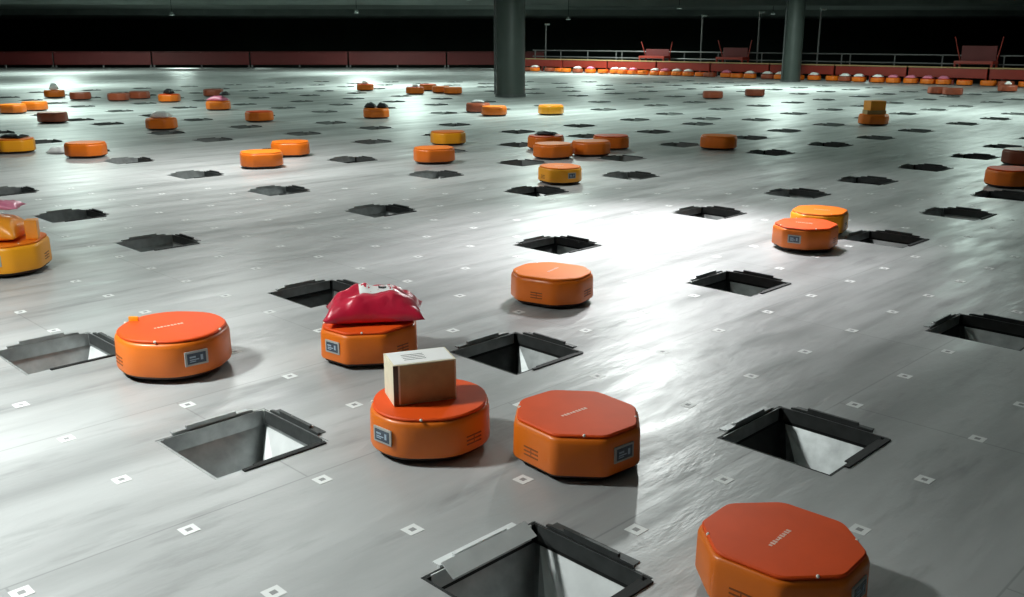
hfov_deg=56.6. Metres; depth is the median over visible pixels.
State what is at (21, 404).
tag
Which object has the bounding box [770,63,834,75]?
barrier
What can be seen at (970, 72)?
barrier
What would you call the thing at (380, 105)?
bag
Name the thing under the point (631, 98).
chute
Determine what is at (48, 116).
robot
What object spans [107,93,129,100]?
robot
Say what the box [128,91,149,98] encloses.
robot
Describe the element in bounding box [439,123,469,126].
chute
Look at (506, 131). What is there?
chute
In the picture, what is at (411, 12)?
trim
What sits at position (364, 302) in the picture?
bag
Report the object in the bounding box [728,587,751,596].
vent
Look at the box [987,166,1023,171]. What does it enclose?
tray
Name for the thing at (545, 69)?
robot
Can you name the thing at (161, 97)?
robot
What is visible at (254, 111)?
tray
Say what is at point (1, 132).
chute
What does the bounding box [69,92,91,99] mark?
robot
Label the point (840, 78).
robot
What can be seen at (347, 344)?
robot
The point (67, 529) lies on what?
floor
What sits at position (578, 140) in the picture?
tray
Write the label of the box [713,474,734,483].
tag
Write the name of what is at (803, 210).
tray
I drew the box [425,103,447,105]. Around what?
chute
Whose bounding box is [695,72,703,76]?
robot
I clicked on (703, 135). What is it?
tray
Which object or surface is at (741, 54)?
station
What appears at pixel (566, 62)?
barrier
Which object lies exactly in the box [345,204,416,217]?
chute
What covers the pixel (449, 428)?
robot
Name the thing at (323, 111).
chute
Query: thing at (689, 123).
chute
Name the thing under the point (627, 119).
chute
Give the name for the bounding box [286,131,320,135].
chute
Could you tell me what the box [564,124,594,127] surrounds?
chute
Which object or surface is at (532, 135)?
tray
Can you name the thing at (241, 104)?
chute
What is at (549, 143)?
tray
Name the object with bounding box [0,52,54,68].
barrier
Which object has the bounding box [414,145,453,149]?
tray
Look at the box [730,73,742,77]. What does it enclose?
robot
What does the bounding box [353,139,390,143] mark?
chute
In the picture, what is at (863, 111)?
carton
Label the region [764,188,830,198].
chute
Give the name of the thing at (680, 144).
chute
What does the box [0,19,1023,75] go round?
wall
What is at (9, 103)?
tray
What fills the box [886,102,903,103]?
chute
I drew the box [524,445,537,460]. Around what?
vent
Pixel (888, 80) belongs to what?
robot
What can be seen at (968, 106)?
chute
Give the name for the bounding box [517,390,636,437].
tray
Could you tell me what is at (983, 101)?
chute
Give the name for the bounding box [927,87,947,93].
robot
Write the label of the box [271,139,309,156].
robot
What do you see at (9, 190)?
chute
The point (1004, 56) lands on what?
guard rail
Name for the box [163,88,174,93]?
bag
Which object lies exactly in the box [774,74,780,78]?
robot
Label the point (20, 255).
robot
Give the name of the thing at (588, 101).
chute
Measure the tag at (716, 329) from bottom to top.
0.002 m
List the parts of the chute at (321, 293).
fence plate, fence plate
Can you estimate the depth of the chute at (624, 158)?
14.96 m
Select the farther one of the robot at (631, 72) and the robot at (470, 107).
the robot at (631, 72)
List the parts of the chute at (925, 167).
fence plate, fence plate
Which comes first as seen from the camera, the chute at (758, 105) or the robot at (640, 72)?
the chute at (758, 105)
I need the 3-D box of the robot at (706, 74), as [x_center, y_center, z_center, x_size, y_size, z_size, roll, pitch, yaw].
[9.390,-10.634,45.143,0.500,0.204,0.560,-15,21,-43]
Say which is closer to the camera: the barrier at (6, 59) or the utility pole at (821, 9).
the utility pole at (821, 9)
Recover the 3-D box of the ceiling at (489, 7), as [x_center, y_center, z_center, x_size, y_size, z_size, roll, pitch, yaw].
[0.000,-18.278,57.203,150.000,0.200,150.000,0,15,0]
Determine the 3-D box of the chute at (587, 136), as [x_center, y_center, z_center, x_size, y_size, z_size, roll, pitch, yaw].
[1.400,-2.895,18.089,0.578,0.417,0.578,-15,21,-43]
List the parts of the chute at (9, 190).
fence plate, fence plate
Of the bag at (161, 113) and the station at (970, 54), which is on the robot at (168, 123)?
the bag at (161, 113)
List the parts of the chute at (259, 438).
fence plate, slide plate, fence plate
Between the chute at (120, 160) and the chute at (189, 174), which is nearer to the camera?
the chute at (189, 174)
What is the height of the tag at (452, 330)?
0.002 m
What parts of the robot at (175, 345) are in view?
display panel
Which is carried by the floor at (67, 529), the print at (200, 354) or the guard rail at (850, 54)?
the guard rail at (850, 54)
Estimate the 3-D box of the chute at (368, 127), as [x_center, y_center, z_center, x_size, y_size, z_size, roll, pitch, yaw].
[-2.843,-3.344,19.726,0.578,0.417,0.578,-15,21,-43]
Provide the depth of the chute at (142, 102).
27.27 m
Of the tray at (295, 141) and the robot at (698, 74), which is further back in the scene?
the robot at (698, 74)
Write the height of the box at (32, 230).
0.150 m
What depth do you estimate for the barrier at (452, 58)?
57.96 m
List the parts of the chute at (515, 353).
fence plate, slide plate, fence plate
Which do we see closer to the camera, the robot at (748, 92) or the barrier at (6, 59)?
the robot at (748, 92)
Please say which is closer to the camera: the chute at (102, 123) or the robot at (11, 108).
the chute at (102, 123)
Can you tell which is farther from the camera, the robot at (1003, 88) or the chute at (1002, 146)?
the robot at (1003, 88)
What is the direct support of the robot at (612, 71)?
on the floor at (67, 529)
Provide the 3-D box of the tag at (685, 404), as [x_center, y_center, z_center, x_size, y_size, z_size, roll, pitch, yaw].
[0.895,0.540,4.833,0.066,0.002,0.066,-15,21,-43]
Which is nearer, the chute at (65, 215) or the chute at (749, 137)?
the chute at (65, 215)
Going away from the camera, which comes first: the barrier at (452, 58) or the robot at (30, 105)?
the robot at (30, 105)
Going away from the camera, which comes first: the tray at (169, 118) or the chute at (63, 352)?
the chute at (63, 352)
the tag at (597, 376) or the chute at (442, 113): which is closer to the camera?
the tag at (597, 376)
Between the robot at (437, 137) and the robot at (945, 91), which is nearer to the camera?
the robot at (437, 137)
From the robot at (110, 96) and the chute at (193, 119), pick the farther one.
the robot at (110, 96)
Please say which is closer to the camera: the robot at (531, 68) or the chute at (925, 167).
the chute at (925, 167)
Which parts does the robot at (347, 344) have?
display panel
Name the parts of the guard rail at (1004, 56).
rail, rail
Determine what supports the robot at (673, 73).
on the floor at (67, 529)
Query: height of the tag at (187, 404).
0.002 m
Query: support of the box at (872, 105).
on the carton at (863, 111)
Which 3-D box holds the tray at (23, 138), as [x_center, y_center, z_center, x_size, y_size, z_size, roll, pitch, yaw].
[-8.093,-2.600,15.441,0.564,0.018,0.500,-5,16,-19]
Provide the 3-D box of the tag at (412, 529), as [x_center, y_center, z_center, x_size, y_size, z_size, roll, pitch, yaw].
[-0.378,0.877,3.606,0.066,0.002,0.066,-15,21,-43]
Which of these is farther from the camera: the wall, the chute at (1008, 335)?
the wall
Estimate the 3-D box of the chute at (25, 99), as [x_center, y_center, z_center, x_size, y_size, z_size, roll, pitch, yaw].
[-14.425,-5.756,28.523,0.578,0.417,0.578,-15,21,-43]
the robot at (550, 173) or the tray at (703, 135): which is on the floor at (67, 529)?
the robot at (550, 173)
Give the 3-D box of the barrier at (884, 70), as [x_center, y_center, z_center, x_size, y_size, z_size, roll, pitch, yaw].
[15.250,-9.585,40.465,3.160,0.685,0.140,15,21,43]
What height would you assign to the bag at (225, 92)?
0.105 m
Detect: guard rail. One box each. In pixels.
[533,50,618,67]
[619,51,720,75]
[722,52,845,76]
[846,53,997,66]
[999,55,1023,80]
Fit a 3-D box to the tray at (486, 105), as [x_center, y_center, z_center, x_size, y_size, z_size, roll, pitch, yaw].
[-0.430,-4.592,22.706,0.564,0.018,0.500,-3,16,-10]
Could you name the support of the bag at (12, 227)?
on the robot at (20, 255)
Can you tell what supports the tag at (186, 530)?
on the floor at (67, 529)
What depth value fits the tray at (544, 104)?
22.89 m
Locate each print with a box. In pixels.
[190,354,202,362]
[376,431,385,439]
[619,448,629,458]
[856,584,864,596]
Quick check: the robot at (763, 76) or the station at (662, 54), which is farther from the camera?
the station at (662, 54)
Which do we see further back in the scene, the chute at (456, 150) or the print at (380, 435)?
the chute at (456, 150)
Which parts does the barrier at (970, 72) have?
rail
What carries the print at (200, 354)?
attached to the robot at (175, 345)
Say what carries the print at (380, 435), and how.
attached to the robot at (449, 428)
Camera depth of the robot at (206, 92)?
30.06 m
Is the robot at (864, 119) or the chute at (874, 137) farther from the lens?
the robot at (864, 119)
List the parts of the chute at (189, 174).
fence plate, fence plate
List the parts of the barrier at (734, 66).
rail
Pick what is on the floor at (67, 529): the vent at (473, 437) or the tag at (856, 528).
the tag at (856, 528)
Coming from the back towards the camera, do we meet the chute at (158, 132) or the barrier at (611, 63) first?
the barrier at (611, 63)
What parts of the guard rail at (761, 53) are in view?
rail, rail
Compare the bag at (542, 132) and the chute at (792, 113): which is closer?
the bag at (542, 132)
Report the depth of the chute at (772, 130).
19.31 m
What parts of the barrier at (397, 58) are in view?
panel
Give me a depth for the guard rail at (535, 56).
52.75 m
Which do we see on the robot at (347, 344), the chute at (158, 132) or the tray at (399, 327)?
the tray at (399, 327)
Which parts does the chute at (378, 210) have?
fence plate, fence plate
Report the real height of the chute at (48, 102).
0.417 m
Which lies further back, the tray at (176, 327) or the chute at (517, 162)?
the chute at (517, 162)
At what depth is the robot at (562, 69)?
51.09 m
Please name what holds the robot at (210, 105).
on the floor at (67, 529)
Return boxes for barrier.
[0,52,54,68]
[53,52,151,68]
[152,52,250,68]
[250,52,347,68]
[348,52,446,68]
[447,52,543,68]
[525,58,562,70]
[562,59,607,71]
[607,60,656,72]
[657,61,709,71]
[710,62,769,72]
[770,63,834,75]
[835,64,907,81]
[908,66,988,79]
[989,68,1023,79]
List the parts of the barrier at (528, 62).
rail, panel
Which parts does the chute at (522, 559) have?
fence plate, slide plate, fence plate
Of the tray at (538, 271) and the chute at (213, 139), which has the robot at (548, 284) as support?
the tray at (538, 271)
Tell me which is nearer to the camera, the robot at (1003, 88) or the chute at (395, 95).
the chute at (395, 95)
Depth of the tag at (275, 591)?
3.19 m
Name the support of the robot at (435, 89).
on the floor at (67, 529)
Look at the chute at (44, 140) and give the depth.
17.31 m
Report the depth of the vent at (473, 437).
4.20 m
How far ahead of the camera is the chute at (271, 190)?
11.81 m
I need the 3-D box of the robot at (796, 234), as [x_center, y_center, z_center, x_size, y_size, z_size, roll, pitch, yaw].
[2.602,-0.563,8.441,0.521,0.222,0.580,10,19,34]
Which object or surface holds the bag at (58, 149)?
on the floor at (67, 529)
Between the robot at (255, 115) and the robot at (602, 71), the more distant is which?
the robot at (602, 71)
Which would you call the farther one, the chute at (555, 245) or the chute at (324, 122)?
the chute at (324, 122)
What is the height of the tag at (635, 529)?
0.002 m
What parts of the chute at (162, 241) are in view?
fence plate, fence plate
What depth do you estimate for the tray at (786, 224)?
8.35 m
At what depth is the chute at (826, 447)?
4.64 m
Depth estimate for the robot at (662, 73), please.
46.71 m
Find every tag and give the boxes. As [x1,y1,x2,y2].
[8,585,34,596]
[12,401,29,407]
[47,328,60,332]
[56,435,76,442]
[110,475,132,483]
[177,523,200,535]
[179,401,196,407]
[232,349,241,353]
[260,585,287,596]
[282,373,296,378]
[311,474,332,483]
[345,401,362,407]
[400,523,424,535]
[446,328,459,332]
[512,475,533,483]
[578,328,592,332]
[590,373,604,378]
[624,523,647,535]
[655,349,669,353]
[679,401,696,407]
[711,328,725,332]
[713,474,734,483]
[744,373,758,378]
[797,349,812,353]
[844,328,858,332]
[846,401,863,407]
[848,523,871,535]
[897,373,912,378]
[914,475,935,483]
[940,349,955,353]
[968,435,987,442]
[1012,401,1023,407]
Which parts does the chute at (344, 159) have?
fence plate, fence plate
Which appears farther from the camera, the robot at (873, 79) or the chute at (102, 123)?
the robot at (873, 79)
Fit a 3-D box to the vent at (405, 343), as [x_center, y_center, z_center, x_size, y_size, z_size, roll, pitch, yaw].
[-0.624,0.282,5.428,0.004,0.044,0.090,12,19,36]
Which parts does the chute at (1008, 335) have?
fence plate, fence plate, slide plate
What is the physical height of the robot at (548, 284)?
0.222 m
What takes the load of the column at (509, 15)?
on the floor at (67, 529)
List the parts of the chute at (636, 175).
fence plate, fence plate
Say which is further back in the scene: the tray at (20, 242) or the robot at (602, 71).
the robot at (602, 71)
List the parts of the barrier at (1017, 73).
rail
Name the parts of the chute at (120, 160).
fence plate, fence plate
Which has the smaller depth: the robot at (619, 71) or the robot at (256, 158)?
the robot at (256, 158)
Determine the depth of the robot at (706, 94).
28.93 m
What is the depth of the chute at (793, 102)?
27.61 m
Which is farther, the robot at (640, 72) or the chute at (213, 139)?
the robot at (640, 72)
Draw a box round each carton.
[384,347,455,405]
[862,110,885,113]
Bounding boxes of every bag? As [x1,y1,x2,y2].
[0,133,28,137]
[0,200,24,209]
[0,213,24,240]
[46,146,63,152]
[49,83,58,89]
[150,110,172,117]
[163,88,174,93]
[207,96,228,100]
[219,91,229,94]
[323,283,425,323]
[364,102,376,107]
[377,102,387,107]
[471,99,484,102]
[534,130,557,134]
[923,75,933,78]
[938,76,949,78]
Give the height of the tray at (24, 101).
0.018 m
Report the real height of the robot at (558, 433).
0.222 m
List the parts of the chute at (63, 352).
fence plate, slide plate, fence plate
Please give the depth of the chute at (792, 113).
23.63 m
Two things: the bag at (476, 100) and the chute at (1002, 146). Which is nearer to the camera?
the chute at (1002, 146)
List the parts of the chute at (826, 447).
fence plate, slide plate, fence plate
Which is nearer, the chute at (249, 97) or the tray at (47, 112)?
the tray at (47, 112)
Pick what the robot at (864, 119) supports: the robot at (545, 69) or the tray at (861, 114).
the tray at (861, 114)
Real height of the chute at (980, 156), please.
0.635 m
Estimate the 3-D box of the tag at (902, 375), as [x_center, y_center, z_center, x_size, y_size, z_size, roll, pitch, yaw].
[2.168,0.428,5.242,0.066,0.002,0.066,-15,21,-43]
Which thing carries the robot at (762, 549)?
on the floor at (67, 529)
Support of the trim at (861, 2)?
attached to the ceiling at (489, 7)
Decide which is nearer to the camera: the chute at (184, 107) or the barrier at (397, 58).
the chute at (184, 107)
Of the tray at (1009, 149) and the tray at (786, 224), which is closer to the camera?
the tray at (786, 224)
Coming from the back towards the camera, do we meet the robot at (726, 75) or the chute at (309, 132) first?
the robot at (726, 75)
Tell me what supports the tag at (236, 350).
on the floor at (67, 529)
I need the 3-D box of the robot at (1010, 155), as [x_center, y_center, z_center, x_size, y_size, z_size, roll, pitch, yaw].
[7.525,-2.085,13.937,0.594,0.216,0.530,-1,15,-5]
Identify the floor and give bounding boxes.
[0,68,1023,596]
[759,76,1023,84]
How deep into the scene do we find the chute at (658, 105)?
26.48 m
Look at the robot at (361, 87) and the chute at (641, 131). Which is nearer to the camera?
the chute at (641, 131)
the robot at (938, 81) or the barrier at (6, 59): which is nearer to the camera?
the robot at (938, 81)
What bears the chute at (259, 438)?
on the floor at (67, 529)
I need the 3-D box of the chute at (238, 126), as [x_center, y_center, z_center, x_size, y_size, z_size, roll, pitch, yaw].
[-5.599,-3.414,19.983,0.578,0.417,0.578,-15,21,-43]
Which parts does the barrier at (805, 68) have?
panel, rail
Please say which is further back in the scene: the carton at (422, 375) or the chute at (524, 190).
the chute at (524, 190)
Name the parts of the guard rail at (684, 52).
rail, rail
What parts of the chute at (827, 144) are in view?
fence plate, fence plate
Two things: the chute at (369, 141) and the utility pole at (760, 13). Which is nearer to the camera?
the chute at (369, 141)
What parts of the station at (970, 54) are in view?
panel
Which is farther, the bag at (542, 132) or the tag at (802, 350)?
the bag at (542, 132)
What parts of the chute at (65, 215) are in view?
fence plate, fence plate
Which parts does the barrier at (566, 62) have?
rail, panel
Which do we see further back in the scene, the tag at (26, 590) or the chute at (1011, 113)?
the chute at (1011, 113)
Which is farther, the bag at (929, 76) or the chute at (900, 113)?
the bag at (929, 76)
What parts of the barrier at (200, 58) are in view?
panel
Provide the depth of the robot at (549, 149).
14.52 m
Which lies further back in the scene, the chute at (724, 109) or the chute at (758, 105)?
the chute at (758, 105)
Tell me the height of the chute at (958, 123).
0.417 m
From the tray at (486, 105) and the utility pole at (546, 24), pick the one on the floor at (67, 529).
the utility pole at (546, 24)
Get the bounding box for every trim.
[0,9,1023,15]
[569,0,1023,7]
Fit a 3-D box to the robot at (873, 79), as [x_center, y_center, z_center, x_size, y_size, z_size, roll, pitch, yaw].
[15.197,-9.077,39.464,0.560,0.204,0.500,15,21,43]
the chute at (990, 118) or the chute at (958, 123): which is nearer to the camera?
the chute at (958, 123)
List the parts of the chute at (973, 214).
fence plate, slide plate, fence plate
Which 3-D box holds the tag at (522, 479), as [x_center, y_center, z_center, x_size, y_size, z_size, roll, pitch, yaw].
[0.047,0.764,4.015,0.066,0.002,0.066,15,21,43]
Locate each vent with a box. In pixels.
[397,343,408,351]
[467,431,480,445]
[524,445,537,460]
[530,292,541,298]
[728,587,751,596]
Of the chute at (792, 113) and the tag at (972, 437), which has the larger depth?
the chute at (792, 113)
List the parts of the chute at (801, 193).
fence plate, fence plate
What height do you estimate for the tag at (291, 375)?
0.002 m
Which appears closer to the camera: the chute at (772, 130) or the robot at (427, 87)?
the chute at (772, 130)
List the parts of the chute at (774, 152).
fence plate, fence plate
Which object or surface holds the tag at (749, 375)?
on the floor at (67, 529)
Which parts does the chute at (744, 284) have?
fence plate, slide plate, fence plate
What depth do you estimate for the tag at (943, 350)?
5.65 m
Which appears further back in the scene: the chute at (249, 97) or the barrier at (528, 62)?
the barrier at (528, 62)
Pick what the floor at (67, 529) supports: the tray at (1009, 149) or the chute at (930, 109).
the chute at (930, 109)
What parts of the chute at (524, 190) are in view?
fence plate, fence plate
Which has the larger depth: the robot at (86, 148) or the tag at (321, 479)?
the robot at (86, 148)
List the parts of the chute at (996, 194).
fence plate, fence plate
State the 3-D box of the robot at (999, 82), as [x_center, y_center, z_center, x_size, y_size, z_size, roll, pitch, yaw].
[18.790,-8.165,36.136,0.500,0.204,0.560,-15,21,-43]
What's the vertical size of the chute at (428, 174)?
0.635 m
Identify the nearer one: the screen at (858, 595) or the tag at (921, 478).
the screen at (858, 595)
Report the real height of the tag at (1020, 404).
0.002 m
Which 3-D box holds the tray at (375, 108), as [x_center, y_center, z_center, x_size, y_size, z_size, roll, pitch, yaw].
[-3.157,-4.414,22.057,0.564,0.018,0.500,-3,16,-10]
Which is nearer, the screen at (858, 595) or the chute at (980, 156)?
the screen at (858, 595)
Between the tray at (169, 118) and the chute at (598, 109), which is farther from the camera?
the chute at (598, 109)
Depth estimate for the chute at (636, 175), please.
13.07 m
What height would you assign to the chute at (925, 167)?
0.635 m
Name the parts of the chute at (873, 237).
fence plate, slide plate, fence plate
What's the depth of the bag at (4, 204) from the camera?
7.51 m
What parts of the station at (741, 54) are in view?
panel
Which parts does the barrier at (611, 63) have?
rail, panel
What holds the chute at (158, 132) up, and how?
on the floor at (67, 529)
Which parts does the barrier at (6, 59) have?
panel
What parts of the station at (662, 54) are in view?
panel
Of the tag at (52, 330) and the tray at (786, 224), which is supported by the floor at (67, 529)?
the tag at (52, 330)
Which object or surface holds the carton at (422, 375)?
on the robot at (449, 428)
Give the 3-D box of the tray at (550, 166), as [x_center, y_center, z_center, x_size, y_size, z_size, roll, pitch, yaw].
[0.617,-1.701,12.212,0.472,0.017,0.532,-9,18,-29]
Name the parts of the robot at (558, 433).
display panel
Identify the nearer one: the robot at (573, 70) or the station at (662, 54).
the station at (662, 54)
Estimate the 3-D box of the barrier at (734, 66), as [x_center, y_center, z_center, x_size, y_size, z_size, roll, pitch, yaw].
[10.725,-10.781,44.829,0.140,0.685,3.160,-15,21,-43]
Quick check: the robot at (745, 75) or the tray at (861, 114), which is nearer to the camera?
the tray at (861, 114)
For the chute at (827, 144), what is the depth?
16.78 m
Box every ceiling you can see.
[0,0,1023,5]
[0,5,1023,18]
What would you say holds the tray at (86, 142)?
on the robot at (86, 148)
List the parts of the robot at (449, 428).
display panel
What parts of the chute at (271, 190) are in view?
fence plate, fence plate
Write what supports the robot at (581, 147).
on the floor at (67, 529)
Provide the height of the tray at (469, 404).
0.017 m
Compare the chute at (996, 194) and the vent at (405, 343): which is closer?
the vent at (405, 343)
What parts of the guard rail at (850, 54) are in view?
rail, rail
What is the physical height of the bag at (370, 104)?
0.131 m
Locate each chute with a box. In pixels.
[0,130,13,133]
[0,186,38,195]
[0,332,115,374]
[19,99,42,100]
[33,208,107,222]
[35,139,61,143]
[48,102,67,103]
[68,118,93,120]
[70,105,94,107]
[92,122,123,125]
[104,157,152,163]
[105,110,132,111]
[114,233,200,252]
[132,102,155,104]
[148,131,184,134]
[156,409,327,479]
[168,170,223,178]
[173,106,196,108]
[183,118,212,120]
[194,137,231,141]
[230,125,261,128]
[232,103,256,105]
[247,185,309,195]
[249,97,269,98]
[268,279,359,307]
[271,107,295,108]
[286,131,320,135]
[312,110,337,112]
[316,121,345,124]
[329,103,352,105]
[329,156,374,162]
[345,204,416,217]
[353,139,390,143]
[358,126,390,129]
[391,95,409,96]
[409,170,462,178]
[422,521,653,596]
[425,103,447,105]
[430,112,456,114]
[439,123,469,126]
[450,332,582,374]
[455,149,467,152]
[499,159,544,165]
[500,142,527,147]
[502,129,534,133]
[504,185,568,196]
[515,235,600,254]
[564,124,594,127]
[566,134,593,138]
[588,101,610,102]
[592,108,615,110]
[597,155,646,161]
[603,171,658,179]
[620,118,648,120]
[629,98,649,99]
[637,129,669,133]
[643,104,668,106]
[656,112,682,114]
[662,142,698,147]
[674,205,746,219]
[682,101,707,102]
[683,122,713,125]
[687,270,790,296]
[692,117,720,119]
[707,108,735,110]
[718,406,890,475]
[737,135,767,139]
[742,118,770,120]
[747,104,770,106]
[748,149,792,155]
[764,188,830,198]
[768,129,800,132]
[781,101,803,103]
[782,112,806,114]
[809,141,851,147]
[814,123,844,126]
[817,108,842,110]
[836,176,897,185]
[842,230,928,247]
[858,135,894,139]
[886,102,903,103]
[889,112,915,114]
[898,128,932,132]
[898,163,952,171]
[920,108,945,110]
[921,206,996,220]
[924,313,1023,350]
[946,122,978,125]
[948,105,975,107]
[951,153,999,159]
[970,190,1023,201]
[980,101,1005,102]
[980,117,1010,119]
[984,144,1021,148]
[1001,112,1023,114]
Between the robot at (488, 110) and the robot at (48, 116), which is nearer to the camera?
the robot at (48, 116)
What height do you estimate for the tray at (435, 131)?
0.018 m
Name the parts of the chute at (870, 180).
fence plate, fence plate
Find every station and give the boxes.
[638,42,672,69]
[715,40,751,76]
[951,37,1003,83]
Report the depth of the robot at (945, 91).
30.68 m
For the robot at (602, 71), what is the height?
0.204 m
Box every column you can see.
[494,0,525,97]
[780,0,805,81]
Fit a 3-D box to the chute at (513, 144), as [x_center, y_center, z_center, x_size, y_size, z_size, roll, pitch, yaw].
[0.122,-2.495,16.631,0.578,0.417,0.578,-15,21,-43]
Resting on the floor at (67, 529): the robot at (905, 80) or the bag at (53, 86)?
the robot at (905, 80)
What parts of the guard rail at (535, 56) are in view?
rail, rail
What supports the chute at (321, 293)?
on the floor at (67, 529)
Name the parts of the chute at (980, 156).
fence plate, fence plate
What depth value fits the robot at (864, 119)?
20.13 m
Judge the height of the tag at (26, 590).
0.002 m
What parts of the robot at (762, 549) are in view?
display panel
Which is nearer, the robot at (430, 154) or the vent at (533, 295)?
the vent at (533, 295)
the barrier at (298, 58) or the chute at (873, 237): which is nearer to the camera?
the chute at (873, 237)
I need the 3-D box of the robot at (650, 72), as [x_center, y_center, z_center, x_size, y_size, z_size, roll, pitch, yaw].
[7.140,-11.244,47.365,0.560,0.204,0.500,15,21,43]
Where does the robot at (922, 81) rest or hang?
on the floor at (67, 529)
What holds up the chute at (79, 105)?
on the floor at (67, 529)
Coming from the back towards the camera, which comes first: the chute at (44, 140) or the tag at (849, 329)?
the chute at (44, 140)
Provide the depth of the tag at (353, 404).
4.83 m
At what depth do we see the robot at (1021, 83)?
35.74 m
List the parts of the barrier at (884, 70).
panel, rail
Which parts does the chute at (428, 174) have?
fence plate, fence plate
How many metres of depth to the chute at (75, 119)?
21.89 m
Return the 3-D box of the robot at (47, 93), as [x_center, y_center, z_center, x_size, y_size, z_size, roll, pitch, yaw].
[-14.313,-6.412,29.718,0.594,0.216,0.530,-5,16,-19]
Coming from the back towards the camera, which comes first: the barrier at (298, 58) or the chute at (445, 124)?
the barrier at (298, 58)
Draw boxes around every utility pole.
[543,23,549,69]
[699,15,706,71]
[755,12,764,76]
[816,8,826,65]
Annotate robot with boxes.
[0,103,26,113]
[0,137,35,152]
[0,232,51,276]
[21,101,47,110]
[37,111,67,122]
[44,90,64,97]
[64,140,107,157]
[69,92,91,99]
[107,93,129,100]
[114,311,231,379]
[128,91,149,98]
[145,117,177,129]
[158,94,180,101]
[203,89,222,95]
[206,101,230,109]
[240,149,282,167]
[245,110,273,121]
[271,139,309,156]
[321,320,417,365]
[357,84,373,90]
[363,107,388,117]
[370,379,489,460]
[406,87,423,93]
[413,145,454,163]
[420,84,436,90]
[430,130,465,144]
[432,86,449,92]
[444,87,461,93]
[466,103,489,111]
[481,105,506,115]
[511,262,592,306]
[513,390,639,478]
[528,134,563,148]
[530,67,539,70]
[533,141,572,158]
[538,104,563,114]
[538,163,581,183]
[544,68,554,71]
[561,68,570,71]
[572,69,582,72]
[572,139,609,155]
[585,69,595,72]
[593,134,628,149]
[598,69,608,73]
[610,69,617,73]
[617,70,627,73]
[627,70,638,74]
[638,70,648,74]
[649,71,659,74]
[659,71,670,75]
[671,71,682,75]
[682,72,693,75]
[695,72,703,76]
[695,502,869,596]
[700,134,736,149]
[703,72,715,76]
[703,91,722,98]
[720,73,730,77]
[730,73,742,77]
[743,74,756,77]
[745,89,764,95]
[761,74,773,78]
[772,217,838,251]
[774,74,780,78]
[790,205,848,234]
[807,75,820,79]
[825,76,838,80]
[838,76,851,81]
[852,77,865,81]
[858,113,888,124]
[870,77,884,82]
[886,78,900,82]
[903,78,918,83]
[920,78,935,83]
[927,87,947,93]
[935,79,951,84]
[942,88,962,94]
[956,80,972,85]
[980,80,996,85]
[984,166,1023,187]
[997,81,1014,85]
[997,85,1017,91]
[1001,147,1023,165]
[1018,81,1023,86]
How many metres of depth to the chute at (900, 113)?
23.60 m
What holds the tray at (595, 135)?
on the robot at (617, 141)
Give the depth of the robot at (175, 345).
5.15 m
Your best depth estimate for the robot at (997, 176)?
11.72 m
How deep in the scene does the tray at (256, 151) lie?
13.60 m
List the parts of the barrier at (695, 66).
rail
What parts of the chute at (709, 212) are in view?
fence plate, slide plate, fence plate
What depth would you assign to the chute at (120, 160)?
14.61 m
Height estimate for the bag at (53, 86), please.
0.216 m
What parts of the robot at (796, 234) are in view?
display panel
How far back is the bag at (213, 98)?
24.38 m
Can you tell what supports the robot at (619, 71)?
on the floor at (67, 529)
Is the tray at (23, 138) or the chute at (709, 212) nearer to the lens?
the chute at (709, 212)
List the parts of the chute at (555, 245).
fence plate, slide plate, fence plate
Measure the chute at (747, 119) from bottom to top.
0.417 m
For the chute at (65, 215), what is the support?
on the floor at (67, 529)
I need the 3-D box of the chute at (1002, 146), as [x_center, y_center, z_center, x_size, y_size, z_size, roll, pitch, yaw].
[8.442,-2.412,16.327,0.578,0.417,0.578,-15,21,-43]
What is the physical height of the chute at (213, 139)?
0.417 m
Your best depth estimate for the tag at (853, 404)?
4.83 m
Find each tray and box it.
[0,103,24,104]
[0,137,33,140]
[0,232,46,247]
[22,101,46,102]
[38,111,65,113]
[64,140,104,144]
[116,311,225,343]
[146,117,175,119]
[241,149,281,153]
[246,110,271,112]
[271,139,307,143]
[323,321,413,334]
[364,107,387,109]
[373,379,485,421]
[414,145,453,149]
[431,130,464,132]
[482,105,505,106]
[513,262,590,280]
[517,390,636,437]
[529,134,562,137]
[534,141,571,145]
[539,104,562,105]
[540,163,580,169]
[573,139,609,142]
[594,134,627,137]
[701,134,736,137]
[775,218,836,230]
[792,205,847,215]
[860,113,887,115]
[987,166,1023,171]
[1004,147,1023,151]
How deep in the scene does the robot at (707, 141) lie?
15.73 m
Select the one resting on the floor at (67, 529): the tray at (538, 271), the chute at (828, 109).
the chute at (828, 109)
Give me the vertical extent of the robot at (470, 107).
0.216 m
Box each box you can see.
[24,218,39,238]
[863,100,885,110]
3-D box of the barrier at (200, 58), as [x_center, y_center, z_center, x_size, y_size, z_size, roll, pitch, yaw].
[-19.000,-14.578,58.070,6.040,1.005,0.205,0,15,0]
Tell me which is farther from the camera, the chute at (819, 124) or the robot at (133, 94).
the robot at (133, 94)
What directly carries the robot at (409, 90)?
on the floor at (67, 529)
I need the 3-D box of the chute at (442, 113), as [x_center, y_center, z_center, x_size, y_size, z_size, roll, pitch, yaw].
[-1.697,-4.410,23.613,0.578,0.417,0.578,-15,21,-43]
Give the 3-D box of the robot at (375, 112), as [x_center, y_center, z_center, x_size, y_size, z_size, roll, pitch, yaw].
[-3.157,-4.318,22.083,0.594,0.216,0.530,-3,16,-10]
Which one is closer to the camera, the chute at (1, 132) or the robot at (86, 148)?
the robot at (86, 148)
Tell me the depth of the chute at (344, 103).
26.80 m

